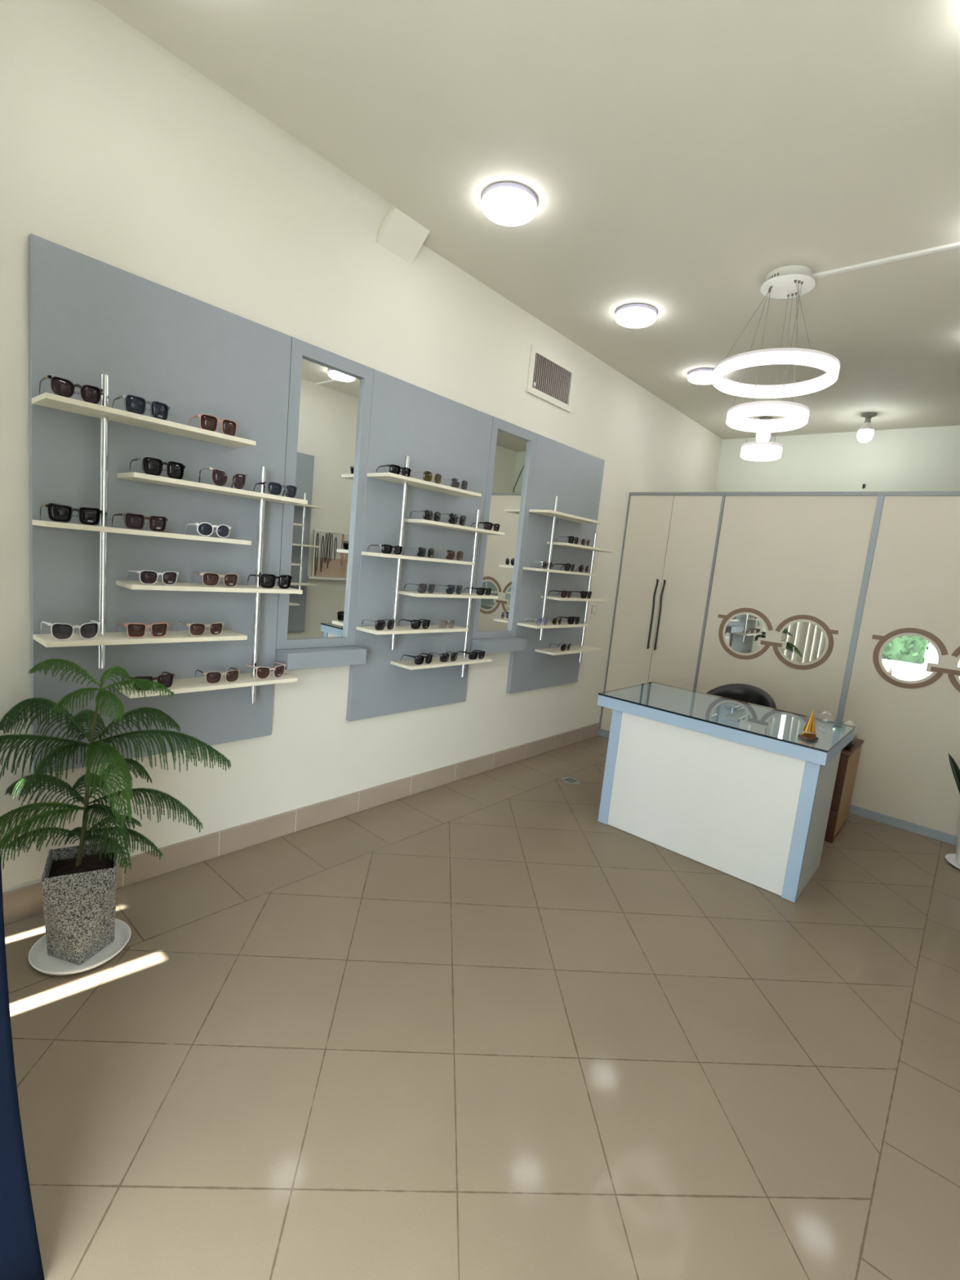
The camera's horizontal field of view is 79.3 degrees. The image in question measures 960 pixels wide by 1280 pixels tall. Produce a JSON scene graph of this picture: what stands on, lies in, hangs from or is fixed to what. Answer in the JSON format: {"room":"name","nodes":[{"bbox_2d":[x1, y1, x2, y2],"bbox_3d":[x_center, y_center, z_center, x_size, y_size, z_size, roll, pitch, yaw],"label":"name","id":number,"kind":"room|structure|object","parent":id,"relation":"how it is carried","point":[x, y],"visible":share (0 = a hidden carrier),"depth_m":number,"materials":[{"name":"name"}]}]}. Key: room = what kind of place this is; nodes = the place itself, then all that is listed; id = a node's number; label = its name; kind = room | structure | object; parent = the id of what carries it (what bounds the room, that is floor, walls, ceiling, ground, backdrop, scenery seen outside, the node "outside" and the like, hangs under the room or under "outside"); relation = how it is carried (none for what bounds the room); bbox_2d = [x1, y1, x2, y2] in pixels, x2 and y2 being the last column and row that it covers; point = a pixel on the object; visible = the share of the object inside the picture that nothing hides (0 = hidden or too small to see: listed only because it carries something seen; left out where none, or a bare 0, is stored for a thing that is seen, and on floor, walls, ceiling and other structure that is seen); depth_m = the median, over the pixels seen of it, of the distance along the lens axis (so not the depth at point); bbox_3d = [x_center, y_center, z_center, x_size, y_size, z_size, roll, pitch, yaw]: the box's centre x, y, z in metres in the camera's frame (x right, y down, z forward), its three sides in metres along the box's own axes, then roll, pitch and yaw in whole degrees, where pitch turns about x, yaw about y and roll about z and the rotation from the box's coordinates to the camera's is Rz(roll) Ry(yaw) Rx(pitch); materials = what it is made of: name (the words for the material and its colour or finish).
{"room":"shop","nodes":[
{"label":"shop","id":0,"kind":"room"},
{"bbox_2d":[0,17,722,893],"bbox_3d":[0.170,-0.602,4.096,0.150,3.120,7.467,12,10,40],"label":"wall","id":1,"kind":"structure","parent":0,"point":[88,168],"depth_m":2.66,"materials":[{"name":"beige paint"}]},
{"bbox_2d":[27,233,291,773],"bbox_3d":[-1.247,-0.429,2.358,0.033,1.837,0.936,12,10,40],"label":"display panel","id":2,"kind":"object","parent":1,"relation":"attached to","point":[89,317],"visible":0.84,"depth_m":2.26,"materials":[{"name":"blue laminate"}]},
{"bbox_2d":[97,373,109,668],"bbox_3d":[-1.380,-0.414,2.103,0.098,1.036,0.025,12,10,40],"label":"rod","id":3,"kind":"object","parent":2,"relation":"attached to","point":[104,421],"visible":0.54,"depth_m":2.07,"materials":[{"name":"silver metal"}]},
{"bbox_2d":[32,629,247,647],"bbox_3d":[-1.285,-0.011,2.255,0.177,0.018,0.700,12,10,40],"label":"shelf","id":4,"kind":"object","parent":2,"relation":"attached to","point":[47,640],"visible":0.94,"depth_m":2.17,"materials":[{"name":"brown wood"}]},
{"bbox_2d":[40,620,100,639],"bbox_3d":[-1.450,-0.040,2.052,0.129,0.059,0.154,12,10,38],"label":"sunglasses","id":5,"kind":"object","parent":4,"relation":"on","point":[60,631],"visible":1,"depth_m":2.00,"materials":[{"name":"white"}]},
{"bbox_2d":[117,622,168,637],"bbox_3d":[-1.296,-0.047,2.228,0.128,0.056,0.152,13,10,42],"label":"sunglasses","id":6,"kind":"object","parent":4,"relation":"on","point":[133,629],"visible":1,"depth_m":2.18,"materials":[{"name":"beige"}]},
{"bbox_2d":[176,621,224,635],"bbox_3d":[-1.154,-0.053,2.390,0.128,0.053,0.151,12,10,38],"label":"sunglasses","id":7,"kind":"object","parent":4,"relation":"on","point":[215,628],"visible":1,"depth_m":2.34,"materials":[{"name":"beige"}]},
{"bbox_2d":[32,520,251,545],"bbox_3d":[-1.246,-0.404,2.201,0.177,0.018,0.700,12,10,40],"label":"shelf","id":8,"kind":"object","parent":2,"relation":"attached to","point":[37,522],"visible":1,"depth_m":2.08,"materials":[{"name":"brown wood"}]},
{"bbox_2d":[40,502,102,524],"bbox_3d":[-1.411,-0.433,1.999,0.130,0.059,0.164,13,10,42],"label":"sunglasses","id":9,"kind":"object","parent":8,"relation":"on","point":[56,512],"visible":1,"depth_m":1.95,"materials":[{"name":"black"}]},
{"bbox_2d":[111,512,168,531],"bbox_3d":[-1.268,-0.441,2.162,0.129,0.057,0.156,12,10,38],"label":"sunglasses","id":10,"kind":"object","parent":8,"relation":"on","point":[131,521],"visible":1,"depth_m":2.11,"materials":[{"name":"brown"}]},
{"bbox_2d":[184,522,231,537],"bbox_3d":[-1.103,-0.448,2.349,0.126,0.053,0.139,12,10,39],"label":"sunglasses","id":11,"kind":"object","parent":8,"relation":"on","point":[206,529],"visible":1,"depth_m":2.30,"materials":[{"name":"white"}]},
{"bbox_2d":[31,392,256,448],"bbox_3d":[-1.206,-0.799,2.147,0.177,0.018,0.700,12,10,40],"label":"shelf","id":12,"kind":"object","parent":2,"relation":"attached to","point":[46,399],"visible":1,"depth_m":2.07,"materials":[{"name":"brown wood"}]},
{"bbox_2d":[39,374,102,404],"bbox_3d":[-1.372,-0.829,1.944,0.129,0.059,0.157,12,10,37],"label":"sunglasses","id":13,"kind":"object","parent":12,"relation":"on","point":[60,386],"visible":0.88,"depth_m":1.90,"materials":[{"name":"black"}]},
{"bbox_2d":[111,394,169,420],"bbox_3d":[-1.231,-0.838,2.105,0.130,0.061,0.160,12,10,38],"label":"sunglasses","id":14,"kind":"object","parent":12,"relation":"on","point":[132,403],"visible":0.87,"depth_m":2.06,"materials":[{"name":"grey"}]},
{"bbox_2d":[187,413,238,435],"bbox_3d":[-1.060,-0.847,2.300,0.129,0.060,0.154,12,10,41],"label":"sunglasses","id":15,"kind":"object","parent":12,"relation":"on","point":[208,422],"visible":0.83,"depth_m":2.25,"materials":[{"name":"beige"}]},
{"bbox_2d":[114,671,297,698],"bbox_3d":[-1.138,0.182,2.473,0.177,0.018,0.696,12,10,40],"label":"shelf","id":16,"kind":"object","parent":2,"relation":"attached to","point":[187,685],"visible":0.5,"depth_m":2.42,"materials":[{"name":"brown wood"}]},
{"bbox_2d":[121,671,174,690],"bbox_3d":[-1.301,0.154,2.273,0.129,0.056,0.154,12,10,37],"label":"sunglasses","id":17,"kind":"object","parent":16,"relation":"on","point":[166,680],"visible":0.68,"depth_m":2.25,"materials":[{"name":"brown"}]},
{"bbox_2d":[195,666,239,684],"bbox_3d":[-1.122,0.146,2.478,0.128,0.053,0.150,13,11,43],"label":"sunglasses","id":18,"kind":"object","parent":16,"relation":"on","point":[211,677],"visible":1,"depth_m":2.43,"materials":[{"name":"beige"}]},
{"bbox_2d":[242,662,285,679],"bbox_3d":[-0.981,0.135,2.638,0.128,0.058,0.152,12,10,38],"label":"sunglasses","id":19,"kind":"object","parent":16,"relation":"on","point":[262,673],"visible":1,"depth_m":2.59,"materials":[{"name":"brown"}]},
{"bbox_2d":[115,580,302,594],"bbox_3d":[-1.098,-0.218,2.419,0.177,0.018,0.696,12,10,40],"label":"shelf","id":20,"kind":"object","parent":2,"relation":"attached to","point":[138,585],"visible":0.86,"depth_m":2.32,"materials":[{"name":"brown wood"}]},
{"bbox_2d":[126,569,178,584],"bbox_3d":[-1.257,-0.245,2.224,0.128,0.053,0.148,11,10,36],"label":"sunglasses","id":21,"kind":"object","parent":20,"relation":"on","point":[147,577],"visible":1,"depth_m":2.17,"materials":[{"name":"grey"}]},
{"bbox_2d":[191,572,239,586],"bbox_3d":[-1.099,-0.255,2.405,0.129,0.056,0.159,13,10,42],"label":"sunglasses","id":22,"kind":"object","parent":20,"relation":"on","point":[208,579],"visible":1,"depth_m":2.35,"materials":[{"name":"beige"}]},
{"bbox_2d":[247,573,292,588],"bbox_3d":[-0.938,-0.267,2.588,0.130,0.061,0.160,12,10,41],"label":"sunglasses","id":23,"kind":"object","parent":20,"relation":"on","point":[266,580],"visible":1,"depth_m":2.54,"materials":[{"name":"black"}]},
{"bbox_2d":[116,471,307,504],"bbox_3d":[-1.059,-0.612,2.365,0.177,0.018,0.696,12,10,40],"label":"shelf","id":24,"kind":"object","parent":2,"relation":"attached to","point":[134,476],"visible":1,"depth_m":2.27,"materials":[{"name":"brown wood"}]},
{"bbox_2d":[129,457,185,479],"bbox_3d":[-1.211,-0.643,2.177,0.130,0.062,0.161,12,10,38],"label":"sunglasses","id":25,"kind":"object","parent":24,"relation":"on","point":[152,466],"visible":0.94,"depth_m":2.13,"materials":[{"name":"black"}]},
{"bbox_2d":[199,467,247,488],"bbox_3d":[-1.049,-0.653,2.363,0.127,0.064,0.155,12,10,40],"label":"sunglasses","id":26,"kind":"object","parent":24,"relation":"on","point":[219,477],"visible":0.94,"depth_m":2.31,"materials":[{"name":"gold metal"}]},
{"bbox_2d":[253,481,297,497],"bbox_3d":[-0.895,-0.657,2.539,0.128,0.054,0.151,12,10,39],"label":"sunglasses","id":27,"kind":"object","parent":24,"relation":"on","point":[273,488],"visible":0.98,"depth_m":2.49,"materials":[{"name":"grey"}]},
{"bbox_2d":[249,466,266,703],"bbox_3d":[-1.007,-0.234,2.579,0.098,1.041,0.025,12,10,40],"label":"rod","id":28,"kind":"object","parent":2,"relation":"attached to","point":[263,469],"visible":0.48,"depth_m":2.54,"materials":[{"name":"silver metal"}]},
{"bbox_2d":[0,0,395,244],"bbox_3d":[-1.212,-1.962,1.938,0.130,0.130,2.304,12,10,40],"label":"trim","id":29,"kind":"structure","parent":1,"relation":"attached to","point":[86,33],"depth_m":2.13,"materials":[{"name":"beige paint"}]},
{"bbox_2d":[2,722,599,924],"bbox_3d":[-0.601,0.928,3.461,0.015,0.122,5.185,12,10,40],"label":"baseboard","id":30,"kind":"structure","parent":1,"relation":"attached to","point":[19,904],"depth_m":3.01,"materials":[{"name":"tile"}]},
{"bbox_2d":[275,645,366,670],"bbox_3d":[-0.800,0.084,2.920,0.141,0.079,0.455,12,10,40],"label":"ledge","id":31,"kind":"object","parent":1,"relation":"attached to","point":[328,656],"visible":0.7,"depth_m":2.85,"materials":[{"name":"blue laminate"}]},
{"bbox_2d":[275,337,373,649],"bbox_3d":[-0.767,-0.663,2.854,0.033,1.415,0.456,12,10,40],"label":"wall mirror","id":32,"kind":"object","parent":1,"relation":"attached to","point":[331,393],"visible":0.9,"depth_m":2.85,"materials":[{"name":"blue mirror"}]},
{"bbox_2d":[287,356,362,639],"bbox_3d":[-0.773,-0.656,2.864,0.010,1.311,0.351,12,10,40],"label":"mirror glass","id":33,"kind":"object","parent":32,"relation":"attached to","point":[331,417],"depth_m":2.86,"materials":[{"name":"silver metal"}]},
{"bbox_2d":[377,207,429,264],"bbox_3d":[-0.381,-2.011,2.892,0.125,0.127,0.227,12,10,40],"label":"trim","id":34,"kind":"structure","parent":1,"relation":"attached to","point":[399,234],"depth_m":2.88,"materials":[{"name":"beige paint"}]},
{"bbox_2d":[346,368,493,721],"bbox_3d":[-0.328,-0.480,3.408,0.033,1.837,0.936,12,10,40],"label":"display panel","id":35,"kind":"object","parent":1,"relation":"attached to","point":[447,437],"visible":0.84,"depth_m":3.32,"materials":[{"name":"blue laminate"}]},
{"bbox_2d":[390,455,409,649],"bbox_3d":[-0.461,-0.466,3.152,0.098,1.036,0.025,12,10,40],"label":"rod","id":36,"kind":"object","parent":35,"relation":"attached to","point":[406,457],"visible":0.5,"depth_m":3.12,"materials":[{"name":"silver metal"}]},
{"bbox_2d":[355,624,468,635],"bbox_3d":[-0.366,-0.062,3.304,0.177,0.018,0.700,12,10,40],"label":"shelf","id":37,"kind":"object","parent":35,"relation":"attached to","point":[400,629],"visible":0.98,"depth_m":3.22,"materials":[{"name":"beige wood"}]},
{"bbox_2d":[361,619,395,630],"bbox_3d":[-0.541,-0.089,3.090,0.128,0.055,0.147,12,10,37],"label":"sunglasses","id":38,"kind":"object","parent":37,"relation":"on","point":[380,624],"visible":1,"depth_m":3.04,"materials":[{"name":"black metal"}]},
{"bbox_2d":[398,618,430,629],"bbox_3d":[-0.370,-0.097,3.286,0.128,0.052,0.146,13,10,42],"label":"sunglasses","id":39,"kind":"object","parent":37,"relation":"on","point":[415,624],"visible":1,"depth_m":3.23,"materials":[{"name":"black"}]},
{"bbox_2d":[361,551,475,564],"bbox_3d":[-0.327,-0.456,3.251,0.177,0.018,0.700,12,10,40],"label":"shelf","id":40,"kind":"object","parent":35,"relation":"attached to","point":[377,554],"visible":1,"depth_m":3.10,"materials":[{"name":"beige wood"}]},
{"bbox_2d":[367,544,402,555],"bbox_3d":[-0.497,-0.478,3.044,0.128,0.046,0.148,12,10,39],"label":"sunglasses","id":41,"kind":"object","parent":40,"relation":"on","point":[385,548],"visible":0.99,"depth_m":2.99,"materials":[{"name":"black"}]},
{"bbox_2d":[402,546,434,557],"bbox_3d":[-0.339,-0.491,3.223,0.125,0.053,0.143,12,10,38],"label":"sunglasses","id":42,"kind":"object","parent":40,"relation":"on","point":[421,551],"visible":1,"depth_m":3.17,"materials":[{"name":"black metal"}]},
{"bbox_2d":[432,549,463,560],"bbox_3d":[-0.185,-0.501,3.400,0.127,0.056,0.151,13,11,43],"label":"sunglasses","id":43,"kind":"object","parent":40,"relation":"on","point":[450,554],"visible":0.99,"depth_m":3.35,"materials":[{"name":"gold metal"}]},
{"bbox_2d":[366,472,481,497],"bbox_3d":[-0.287,-0.851,3.197,0.177,0.018,0.700,12,10,40],"label":"shelf","id":44,"kind":"object","parent":35,"relation":"attached to","point":[389,477],"visible":1,"depth_m":3.12,"materials":[{"name":"white wood"}]},
{"bbox_2d":[376,464,411,476],"bbox_3d":[-0.447,-0.874,3.002,0.127,0.046,0.144,13,10,42],"label":"sunglasses","id":45,"kind":"object","parent":44,"relation":"on","point":[393,468],"visible":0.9,"depth_m":2.95,"materials":[{"name":"black"}]},
{"bbox_2d":[409,471,442,484],"bbox_3d":[-0.296,-0.887,3.173,0.127,0.055,0.144,13,10,42],"label":"sunglasses","id":46,"kind":"object","parent":44,"relation":"on","point":[427,476],"visible":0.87,"depth_m":3.12,"materials":[{"name":"gold metal"}]},
{"bbox_2d":[390,654,491,670],"bbox_3d":[-0.219,0.131,3.523,0.177,0.018,0.696,12,10,40],"label":"shelf","id":47,"kind":"object","parent":35,"relation":"attached to","point":[410,664],"visible":0.76,"depth_m":3.41,"materials":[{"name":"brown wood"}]},
{"bbox_2d":[400,653,432,664],"bbox_3d":[-0.362,0.103,3.346,0.128,0.053,0.150,12,10,39],"label":"sunglasses","id":48,"kind":"object","parent":47,"relation":"on","point":[419,660],"visible":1,"depth_m":3.30,"materials":[{"name":"black"}]},
{"bbox_2d":[399,590,497,599],"bbox_3d":[-0.179,-0.270,3.468,0.177,0.018,0.696,12,10,40],"label":"shelf","id":49,"kind":"object","parent":35,"relation":"attached to","point":[415,593],"visible":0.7,"depth_m":3.36,"materials":[{"name":"beige wood"}]},
{"bbox_2d":[404,583,435,593],"bbox_3d":[-0.339,-0.297,3.271,0.127,0.054,0.143,12,10,37],"label":"sunglasses","id":50,"kind":"object","parent":49,"relation":"on","point":[422,588],"visible":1,"depth_m":3.22,"materials":[{"name":"black metal"}]},
{"bbox_2d":[404,518,504,535],"bbox_3d":[-0.140,-0.663,3.415,0.177,0.018,0.696,12,10,40],"label":"shelf","id":51,"kind":"object","parent":35,"relation":"attached to","point":[421,522],"visible":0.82,"depth_m":3.31,"materials":[{"name":"white wood"}]},
{"bbox_2d":[409,510,440,521],"bbox_3d":[-0.303,-0.690,3.215,0.125,0.053,0.143,12,10,38],"label":"sunglasses","id":52,"kind":"object","parent":51,"relation":"on","point":[428,514],"visible":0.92,"depth_m":3.17,"materials":[{"name":"black metal"}]},
{"bbox_2d":[446,513,466,525],"bbox_3d":[-0.169,-0.701,3.368,0.130,0.061,0.158,12,10,39],"label":"sunglasses","id":53,"kind":"object","parent":51,"relation":"on","point":[452,517],"visible":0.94,"depth_m":3.31,"materials":[{"name":"black metal"}]},
{"bbox_2d":[460,509,479,677],"bbox_3d":[-0.088,-0.286,3.629,0.098,1.041,0.025,12,10,40],"label":"rod","id":54,"kind":"object","parent":35,"relation":"attached to","point":[477,512],"visible":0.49,"depth_m":3.59,"materials":[{"name":"silver metal"}]},
{"bbox_2d":[470,636,527,653],"bbox_3d":[0.124,0.032,3.975,0.141,0.079,0.469,12,10,40],"label":"ledge","id":55,"kind":"object","parent":1,"relation":"attached to","point":[495,645],"visible":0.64,"depth_m":3.89,"materials":[{"name":"blue laminate"}]},
{"bbox_2d":[471,416,537,639],"bbox_3d":[0.157,-0.715,3.909,0.033,1.415,0.470,12,10,40],"label":"wall mirror","id":56,"kind":"object","parent":1,"relation":"attached to","point":[513,446],"visible":0.87,"depth_m":3.92,"materials":[{"name":"blue mirror"}]},
{"bbox_2d":[526,344,575,412],"bbox_3d":[0.506,-1.815,4.049,0.017,0.299,0.534,12,10,40],"label":"air vent","id":57,"kind":"object","parent":1,"relation":"in","point":[550,380],"visible":1,"depth_m":4.03,"materials":[{"name":"beige paint"}]},
{"bbox_2d":[506,433,604,693],"bbox_3d":[0.600,-0.532,4.468,0.033,1.837,0.936,12,10,40],"label":"display panel","id":58,"kind":"object","parent":1,"relation":"attached to","point":[575,476],"visible":0.8,"depth_m":4.39,"materials":[{"name":"blue laminate"}]},
{"bbox_2d":[538,496,558,639],"bbox_3d":[0.467,-0.518,4.213,0.098,1.036,0.025,12,10,40],"label":"rod","id":59,"kind":"object","parent":58,"relation":"attached to","point":[556,499],"visible":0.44,"depth_m":4.17,"materials":[{"name":"silver metal"}]},
{"bbox_2d":[516,621,588,628],"bbox_3d":[0.562,-0.114,4.365,0.177,0.018,0.700,12,10,40],"label":"shelf","id":60,"kind":"object","parent":58,"relation":"attached to","point":[564,624],"visible":0.78,"depth_m":4.25,"materials":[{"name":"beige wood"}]},
{"bbox_2d":[523,567,595,576],"bbox_3d":[0.601,-0.508,4.311,0.177,0.018,0.700,12,10,40],"label":"shelf","id":61,"kind":"object","parent":58,"relation":"attached to","point":[524,568],"visible":1,"depth_m":4.13,"materials":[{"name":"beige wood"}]},
{"bbox_2d":[528,509,601,524],"bbox_3d":[0.641,-0.903,4.257,0.177,0.018,0.700,12,10,40],"label":"shelf","id":62,"kind":"object","parent":58,"relation":"attached to","point":[544,512],"visible":1,"depth_m":4.16,"materials":[{"name":"white wood"}]},
{"bbox_2d":[534,644,601,655],"bbox_3d":[0.709,0.078,4.583,0.177,0.018,0.696,12,10,40],"label":"shelf","id":63,"kind":"object","parent":58,"relation":"attached to","point":[574,649],"visible":0.8,"depth_m":4.49,"materials":[{"name":"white wood"}]},
{"bbox_2d":[541,595,608,601],"bbox_3d":[0.749,-0.322,4.529,0.177,0.018,0.696,12,10,40],"label":"shelf","id":64,"kind":"object","parent":58,"relation":"attached to","point":[554,597],"visible":0.88,"depth_m":4.41,"materials":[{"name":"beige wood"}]},
{"bbox_2d":[546,541,613,552],"bbox_3d":[0.788,-0.715,4.475,0.177,0.018,0.696,12,10,40],"label":"shelf","id":65,"kind":"object","parent":58,"relation":"attached to","point":[559,544],"visible":0.9,"depth_m":4.36,"materials":[{"name":"white wood"}]},
{"bbox_2d":[577,533,597,662],"bbox_3d":[0.840,-0.338,4.689,0.098,1.041,0.025,12,10,40],"label":"rod","id":66,"kind":"object","parent":58,"relation":"attached to","point":[595,534],"visible":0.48,"depth_m":4.65,"materials":[{"name":"silver metal"}]},
{"bbox_2d":[4,734,959,1279],"bbox_3d":[1.176,1.238,3.305,3.270,0.100,7.467,12,10,40],"label":"floor","id":67,"kind":"structure","parent":0,"point":[484,1025],"depth_m":1.77,"materials":[{"name":"tile"}]},
{"bbox_2d":[0,853,44,1279],"bbox_3d":[-1.008,0.066,0.910,0.536,2.420,0.110,2,9,-28],"label":"curtain","id":68,"kind":"object","parent":67,"relation":"on","point":[20,1259],"visible":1,"depth_m":1.11,"materials":[{"name":"blue fabric"}]},
{"bbox_2d":[27,918,131,975],"bbox_3d":[-1.413,1.086,2.055,0.300,0.027,0.300,12,10,40],"label":"saucer","id":69,"kind":"object","parent":67,"relation":"on","point":[38,957],"visible":0.55,"depth_m":2.00,"materials":[{"name":"ceramic"}]},
{"bbox_2d":[40,842,118,964],"bbox_3d":[-1.397,0.925,2.033,0.206,0.340,0.206,1,9,-31],"label":"pot","id":70,"kind":"object","parent":69,"relation":"on","point":[79,891],"depth_m":1.96,"materials":[{"name":"stone"}]},
{"bbox_2d":[0,657,231,964],"bbox_3d":[-1.330,0.586,1.972,0.709,1.039,0.662,11,9,33],"label":"potted plant","id":71,"kind":"object","parent":69,"relation":"on","point":[79,882],"visible":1,"depth_m":1.95,"materials":[{"name":"plant"}]},
{"bbox_2d":[598,492,725,737],"bbox_3d":[1.666,-0.150,5.174,0.836,2.232,0.485,12,10,40],"label":"tall cabinet","id":72,"kind":"object","parent":67,"relation":"on","point":[670,540],"visible":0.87,"depth_m":4.96,"materials":[{"name":"beige laminate"}]},
{"bbox_2d":[596,681,855,902],"bbox_3d":[1.373,0.790,3.436,1.230,0.786,0.759,12,10,40],"label":"reception desk","id":73,"kind":"object","parent":67,"relation":"on","point":[731,787],"visible":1,"depth_m":3.10,"materials":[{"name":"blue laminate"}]},
{"bbox_2d":[798,708,818,740],"bbox_3d":[1.645,0.416,2.882,0.085,0.152,0.059,6,8,6],"label":"ornament","id":74,"kind":"object","parent":73,"relation":"on","point":[806,735],"visible":1,"depth_m":2.88,"materials":[{"name":"gold metal"}]},
{"bbox_2d":[706,683,776,708],"bbox_3d":[1.704,0.731,3.979,0.530,0.821,0.503,12,10,40],"label":"office chair","id":75,"kind":"object","parent":67,"relation":"on","point":[751,694],"visible":0.11,"depth_m":4.09,"materials":[{"name":"black leather"}]},
{"bbox_2d":[824,738,863,843],"bbox_3d":[2.221,0.930,3.825,0.374,0.570,0.544,12,10,40],"label":"base cabinet","id":76,"kind":"object","parent":67,"relation":"on","point":[849,759],"visible":0.26,"depth_m":3.57,"materials":[{"name":"brown wood"}]},
{"bbox_2d":[848,804,957,845],"bbox_3d":[2.530,1.173,4.207,2.131,0.050,0.060,12,10,40],"label":"trim","id":77,"kind":"structure","parent":67,"relation":"on","point":[914,828],"depth_m":3.90,"materials":[{"name":"grey"}]},
{"bbox_2d":[696,495,877,721],"bbox_3d":[2.232,-0.004,4.426,1.018,2.153,0.024,12,10,40],"label":"partition panel","id":78,"kind":"object","parent":77,"relation":"on","point":[788,570],"visible":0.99,"depth_m":4.33,"materials":[{"name":"beige laminate"}]},
{"bbox_2d":[724,614,765,653],"bbox_3d":[2.080,-0.049,4.544,0.304,0.304,0.004,12,10,40],"label":"mirror","id":79,"kind":"object","parent":78,"relation":"attached to","point":[744,633],"depth_m":4.54,"materials":[{"name":"silver metal"}]},
{"bbox_2d":[779,622,825,662],"bbox_3d":[2.381,0.016,4.283,0.304,0.304,0.004,12,10,40],"label":"mirror","id":80,"kind":"object","parent":78,"relation":"attached to","point":[799,642],"depth_m":4.28,"materials":[{"name":"silver metal"}]},
{"bbox_2d":[835,495,884,723],"bbox_3d":[2.626,0.081,4.085,0.037,2.154,0.036,12,10,40],"label":"trim","id":81,"kind":"structure","parent":77,"relation":"on","point":[880,500],"depth_m":4.03,"materials":[{"name":"grey"}]},
{"bbox_2d":[841,495,959,835],"bbox_3d":[3.040,0.172,3.727,1.072,2.153,0.024,12,10,40],"label":"partition panel","id":82,"kind":"object","parent":77,"relation":"on","point":[903,698],"visible":1,"depth_m":3.86,"materials":[{"name":"beige laminate"}]},
{"bbox_2d":[724,491,959,495],"bbox_3d":[2.754,-0.990,3.921,2.131,0.026,0.034,12,10,40],"label":"trim","id":83,"kind":"structure","parent":82,"relation":"attached to","point":[756,493],"depth_m":4.06,"materials":[{"name":"grey metal"}]},
{"bbox_2d":[881,635,938,680],"bbox_3d":[2.865,0.121,3.865,0.304,0.304,0.004,12,10,40],"label":"mirror","id":84,"kind":"object","parent":82,"relation":"attached to","point":[904,657],"depth_m":3.86,"materials":[{"name":"silver metal"}]},
{"bbox_2d":[945,853,959,869],"bbox_3d":[2.905,1.335,3.401,0.280,0.022,0.280,12,10,40],"label":"saucer","id":85,"kind":"object","parent":67,"relation":"on","point":[951,858],"visible":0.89,"depth_m":3.47,"materials":[{"name":"ceramic"}]},
{"bbox_2d":[948,753,959,866],"bbox_3d":[2.909,0.927,3.350,0.322,0.828,0.248,7,8,7],"label":"snake plant","id":86,"kind":"object","parent":85,"relation":"on","point":[956,771],"visible":1,"depth_m":3.43,"materials":[{"name":"green plant"}]},
{"bbox_2d":[93,0,959,439],"bbox_3d":[1.493,-1.946,2.871,3.270,0.120,7.467,12,10,40],"label":"ceiling","id":87,"kind":"structure","parent":0,"point":[675,156],"depth_m":2.24,"materials":[{"name":"paint"}]},
{"bbox_2d":[481,182,537,226],"bbox_3d":[0.132,-1.960,2.615,0.252,0.052,0.252,12,10,40],"label":"ceiling light","id":88,"kind":"object","parent":87,"relation":"attached to","point":[504,203],"visible":1,"depth_m":2.57,"materials":[{"name":"white"}]},
{"bbox_2d":[615,303,657,328],"bbox_3d":[0.969,-2.011,3.601,0.252,0.052,0.252,12,10,40],"label":"ceiling light","id":89,"kind":"object","parent":87,"relation":"attached to","point":[632,315],"visible":1,"depth_m":3.55,"materials":[{"name":"white"}]},
{"bbox_2d":[687,368,713,384],"bbox_3d":[1.757,-2.059,4.532,0.252,0.052,0.252,12,10,40],"label":"ceiling light","id":90,"kind":"object","parent":87,"relation":"attached to","point":[701,375],"visible":0.7,"depth_m":4.48,"materials":[{"name":"white"}]},
{"bbox_2d":[755,416,772,441],"bbox_3d":[2.727,-2.006,5.561,0.124,0.242,0.124,12,10,40],"label":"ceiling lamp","id":91,"kind":"object","parent":87,"relation":"hanging from","point":[760,437],"visible":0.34,"depth_m":5.52,"materials":[{"name":"grey"}]},
{"bbox_2d":[711,264,839,461],"bbox_3d":[1.558,-1.438,3.067,0.602,0.922,0.602,12,10,40],"label":"ring chandelier","id":92,"kind":"object","parent":87,"relation":"hanging from","point":[787,282],"visible":1,"depth_m":3.02,"materials":[{"name":"white paint"}]},
{"bbox_2d":[740,444,782,461],"bbox_3d":[1.516,-1.008,3.125,0.200,0.050,0.200,12,10,40],"label":"diffuser","id":93,"kind":"object","parent":92,"relation":"attached to","point":[754,452],"depth_m":3.06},
{"bbox_2d":[725,403,808,432],"bbox_3d":[1.533,-1.183,3.102,0.396,0.050,0.396,12,10,40],"label":"diffuser","id":94,"kind":"object","parent":92,"relation":"attached to","point":[797,415],"depth_m":3.04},
{"bbox_2d":[711,351,839,398],"bbox_3d":[1.554,-1.395,3.073,0.600,0.050,0.600,12,10,40],"label":"diffuser","id":95,"kind":"object","parent":92,"relation":"attached to","point":[825,362],"depth_m":2.99,"materials":[{"name":"plastic"}]},
{"bbox_2d":[857,413,876,442],"bbox_3d":[3.434,-1.880,5.147,0.124,0.242,0.124,12,10,40],"label":"bulb","id":96,"kind":"object","parent":87,"relation":"hanging from","point":[864,434],"visible":1,"depth_m":5.12,"materials":[{"name":"grey"}]},
{"bbox_2d":[811,241,959,278],"bbox_3d":[2.226,-1.760,2.538,1.385,0.014,0.027,12,10,40],"label":"trim","id":97,"kind":"structure","parent":87,"relation":"attached to","point":[955,245],"depth_m":2.77,"materials":[{"name":"white paint"}]},
{"bbox_2d":[715,425,959,492],"bbox_3d":[3.742,-0.484,5.840,2.970,3.120,0.150,12,10,40],"label":"wall","id":98,"kind":"structure","parent":0,"point":[927,459],"depth_m":5.74,"materials":[{"name":"paint"}]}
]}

